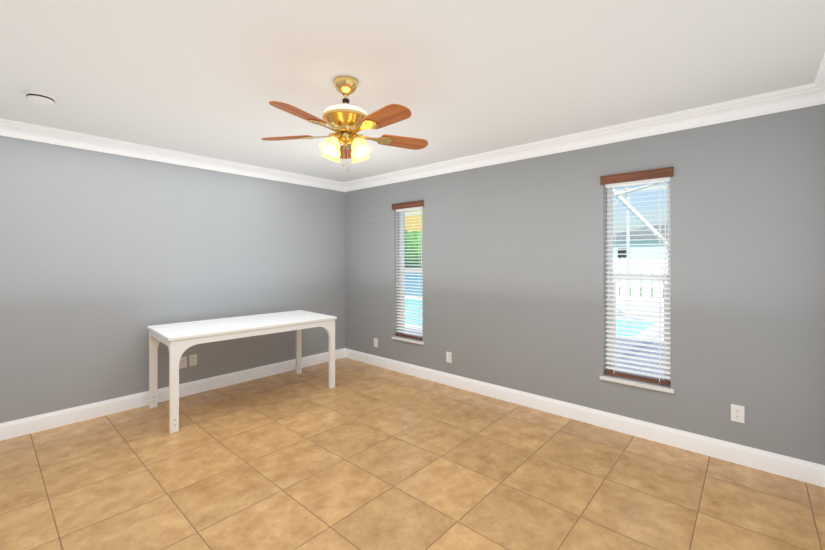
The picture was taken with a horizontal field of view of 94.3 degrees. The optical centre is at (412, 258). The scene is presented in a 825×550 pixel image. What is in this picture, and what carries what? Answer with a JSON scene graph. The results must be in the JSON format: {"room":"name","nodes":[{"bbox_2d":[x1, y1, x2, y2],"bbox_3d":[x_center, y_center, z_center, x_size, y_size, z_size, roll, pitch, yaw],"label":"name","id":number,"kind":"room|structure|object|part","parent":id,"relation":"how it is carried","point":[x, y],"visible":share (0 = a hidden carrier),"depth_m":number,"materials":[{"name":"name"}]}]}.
{"room":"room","nodes":[
{"label":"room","id":0,"kind":"room"},
{"bbox_2d":[0,136,344,422],"bbox_3d":[-2.365,0.170,4.032,0.200,2.460,4.400,0,0,42],"label":"wall","id":1,"kind":"structure","parent":0,"point":[106,259],"depth_m":3.61,"materials":[{"name":"grey paint"}]},
{"bbox_2d":[0,348,343,440],"bbox_3d":[-2.288,1.335,3.957,0.015,0.130,3.930,0,0,42],"label":"baseboard","id":2,"kind":"structure","parent":1,"relation":"attached to","point":[15,428],"depth_m":3.58,"materials":[{"name":"white wood"}]},
{"bbox_2d":[0,118,343,191],"bbox_3d":[-2.249,-1.007,3.922,0.118,0.106,3.750,0,0,42],"label":"crown molding","id":3,"kind":"structure","parent":1,"relation":"attached to","point":[8,128],"depth_m":3.63,"materials":[{"name":"white wood"}]},
{"bbox_2d":[179,356,186,368],"bbox_3d":[-2.340,1.055,3.903,0.008,0.116,0.072,0,0,42],"label":"electrical outlet","id":4,"kind":"object","parent":1,"relation":"attached to","point":[183,362],"visible":0.94,"depth_m":3.90,"materials":[{"name":"white plastic"}]},
{"bbox_2d":[189,354,196,365],"bbox_3d":[-2.277,1.050,3.974,0.008,0.116,0.072,0,0,42],"label":"electrical outlet","id":5,"kind":"object","parent":1,"relation":"attached to","point":[193,360],"visible":1,"depth_m":3.97,"materials":[{"name":"white plastic"}]},
{"bbox_2d":[0,358,824,549],"bbox_3d":[-0.518,1.450,2.392,5.140,0.100,4.400,0,0,42],"label":"floor","id":6,"kind":"structure","parent":0,"point":[362,456],"depth_m":2.41,"materials":[{"name":"tile"}]},
{"bbox_2d":[147,310,336,432],"bbox_3d":[-1.662,1.015,3.889,0.780,0.770,1.590,0,0,45],"label":"table","id":7,"kind":"object","parent":6,"relation":"on","point":[178,339],"visible":1,"depth_m":3.60,"materials":[{"name":"white wood"}]},
{"bbox_2d":[0,0,824,181],"bbox_3d":[-0.518,-1.110,2.392,5.140,0.100,4.400,0,0,42],"label":"ceiling","id":8,"kind":"structure","parent":0,"point":[457,78],"depth_m":2.11,"materials":[{"name":"white paint"}]},
{"bbox_2d":[25,90,55,104],"bbox_3d":[-2.407,-1.037,2.478,0.144,0.046,0.144,0,0,42],"label":"smoke detector","id":9,"kind":"object","parent":8,"relation":"attached to","point":[40,97],"visible":0.98,"depth_m":2.44,"materials":[{"name":"white plastic"}]},
{"bbox_2d":[261,76,427,170],"bbox_3d":[-0.383,-0.793,2.254,1.021,0.534,1.039,0,0,42],"label":"fan","id":10,"kind":"object","parent":8,"relation":"hanging from","point":[345,121],"visible":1,"depth_m":2.21,"materials":[{"name":"brown wood"}]},
{"bbox_3d":[-0.690,-0.745,2.342,0.495,0.035,0.138,0,0,11],"label":"blade","id":11,"kind":"part","parent":10,"relation":"part of","materials":[{"name":"brown wood"}]},
{"bbox_3d":[-0.542,-0.745,2.025,0.138,0.035,0.495,0,0,29],"label":"blade","id":12,"kind":"part","parent":10,"relation":"part of","materials":[{"name":"brown wood"}]},
{"bbox_3d":[-0.195,-0.745,2.068,0.138,0.035,0.495,0,0,-43],"label":"blade","id":13,"kind":"part","parent":10,"relation":"part of","materials":[{"name":"brown wood"}]},
{"bbox_3d":[-0.128,-0.745,2.411,0.495,0.035,0.138,0,0,-25],"label":"blade","id":14,"kind":"part","parent":10,"relation":"part of","materials":[{"name":"brown wood"}]},
{"bbox_2d":[345,104,824,464],"bbox_3d":[0.876,0.170,3.962,4.740,2.460,0.200,0,0,42],"label":"wall","id":15,"kind":"structure","parent":0,"point":[514,275],"depth_m":3.07,"materials":[{"name":"grey paint"}]},
{"bbox_2d":[374,338,377,346],"bbox_3d":[-0.483,1.100,5.030,0.072,0.116,0.008,0,0,42],"label":"electrical outlet","id":16,"kind":"object","parent":15,"relation":"attached to","point":[375,342],"visible":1,"depth_m":5.03,"materials":[{"name":"white plastic"}]},
{"bbox_2d":[392,209,423,344],"bbox_3d":[-0.011,0.183,4.710,0.520,1.646,0.180,0,0,42],"label":"window","id":17,"kind":"structure","parent":15,"relation":"in","point":[411,340],"depth_m":4.84,"materials":[{"name":"white"}]},
{"bbox_2d":[391,200,423,339],"bbox_3d":[-0.040,0.137,4.677,0.513,1.652,0.105,0,0,42],"label":"window blind","id":18,"kind":"object","parent":17,"relation":"attached to","point":[409,206],"visible":0.88,"depth_m":4.69,"materials":[{"name":"white plastic"}]},
{"bbox_2d":[446,352,451,362],"bbox_3d":[0.404,1.090,4.243,0.072,0.116,0.008,0,0,42],"label":"electrical outlet","id":19,"kind":"object","parent":15,"relation":"attached to","point":[449,357],"visible":1,"depth_m":4.24,"materials":[{"name":"white plastic"}]},
{"bbox_2d":[344,348,824,486],"bbox_3d":[0.805,1.335,3.882,4.740,0.130,0.015,0,0,42],"label":"baseboard","id":20,"kind":"structure","parent":15,"relation":"attached to","point":[790,467],"depth_m":3.05,"materials":[{"name":"white wood"}]},
{"bbox_2d":[344,84,824,191],"bbox_3d":[0.771,-1.007,3.843,4.740,0.106,0.118,0,0,42],"label":"crown molding","id":21,"kind":"structure","parent":15,"relation":"attached to","point":[802,96],"depth_m":3.06,"materials":[{"name":"white wood"}]},
{"bbox_2d":[599,181,674,393],"bbox_3d":[1.814,0.183,3.090,0.520,1.646,0.180,0,0,42],"label":"window","id":22,"kind":"structure","parent":15,"relation":"in","point":[639,383],"depth_m":3.11,"materials":[{"name":"white"}]},
{"bbox_2d":[600,167,673,384],"bbox_3d":[1.785,0.137,3.058,0.513,1.652,0.105,0,0,42],"label":"window blind","id":23,"kind":"object","parent":22,"relation":"attached to","point":[660,175],"visible":0.85,"depth_m":3.05,"materials":[{"name":"white plastic"}]},
{"bbox_2d":[731,404,744,422],"bbox_3d":[2.228,1.060,2.623,0.072,0.116,0.008,0,0,42],"label":"electrical outlet","id":24,"kind":"object","parent":15,"relation":"attached to","point":[737,413],"visible":1,"depth_m":2.62,"materials":[{"name":"white plastic"}]},
{"bbox_2d":[808,52,824,103],"bbox_3d":[1.207,-1.007,0.854,0.118,0.106,3.750,0,0,42],"label":"crown molding","id":25,"kind":"structure","parent":15,"relation":"attached to","point":[816,90],"depth_m":2.32,"materials":[{"name":"white wood"}]},
{"label":"outside","id":26,"kind":"structure","parent":0,"visible":0},
{"bbox_2d":[405,273,651,295],"bbox_3d":[-11.524,1.585,46.661,69.500,0.130,32.400,0,0,42],"label":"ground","id":27,"kind":"structure","parent":26,"point":[422,283],"depth_m":23.74,"materials":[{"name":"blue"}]},
{"bbox_2d":[405,297,663,340],"bbox_3d":[3.021,1.550,9.948,60.000,0.200,3.200,0,0,42],"label":"ground","id":28,"kind":"structure","parent":26,"point":[616,316],"depth_m":9.33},
{"bbox_2d":[405,299,663,341],"bbox_3d":[0.737,1.468,10.237,9.800,0.055,4.400,0,0,42],"label":"pool","id":29,"kind":"object","parent":28,"relation":"in","point":[640,327],"depth_m":8.32,"materials":[{"name":"blue liquid"}]},
{"bbox_2d":[405,183,666,319],"bbox_3d":[0.141,-0.587,9.717,20.200,4.095,7.039,0,0,42],"label":"cage","id":30,"kind":"object","parent":28,"relation":"on","point":[625,202],"depth_m":9.38,"materials":[{"name":"beige metal"}]},
{"bbox_2d":[405,328,663,374],"bbox_3d":[0.565,1.550,7.181,60.000,0.200,4.200,0,0,42],"label":"ground","id":31,"kind":"structure","parent":26,"point":[641,351],"depth_m":5.81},
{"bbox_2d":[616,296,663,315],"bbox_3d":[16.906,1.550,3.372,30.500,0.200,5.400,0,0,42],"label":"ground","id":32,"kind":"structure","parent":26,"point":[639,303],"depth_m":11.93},
{"bbox_2d":[619,281,664,296],"bbox_3d":[27.661,1.555,15.487,30.500,0.190,27.000,0,0,42],"label":"ground","id":33,"kind":"structure","parent":26,"point":[641,290],"depth_m":17.19,"materials":[{"name":"green plant"}]},
{"bbox_2d":[613,259,666,296],"bbox_3d":[12.915,0.700,10.549,14.400,1.500,0.065,0,0,42],"label":"fence","id":34,"kind":"object","parent":33,"relation":"on","point":[638,266],"depth_m":14.37,"materials":[{"name":"white metal"}]},
{"bbox_3d":[23.493,1.550,70.668,110.000,0.200,50.000,0,0,42],"label":"ground","id":35,"kind":"structure","parent":26,"visible":0},
{"bbox_2d":[405,230,422,267],"bbox_3d":[-0.015,-1.856,61.502,37.414,7.931,7.167,0,0,42],"label":"hedge","id":36,"kind":"object","parent":35,"relation":"on","point":[417,241],"depth_m":57.44,"materials":[{"name":"green plant"}]},
{"bbox_2d":[405,210,422,232],"bbox_3d":[1.981,-5.650,75.055,29.000,14.200,13.000,0,0,42],"label":"house","id":37,"kind":"structure","parent":35,"relation":"on","point":[407,223],"depth_m":68.63,"materials":[{"name":"yellow"}]},
{"bbox_2d":[613,223,666,272],"bbox_3d":[32.315,-1.450,41.442,23.000,5.800,11.000,0,0,42],"label":"house","id":38,"kind":"structure","parent":35,"relation":"on","point":[640,242],"depth_m":41.25,"materials":[{"name":"white"}]}
]}

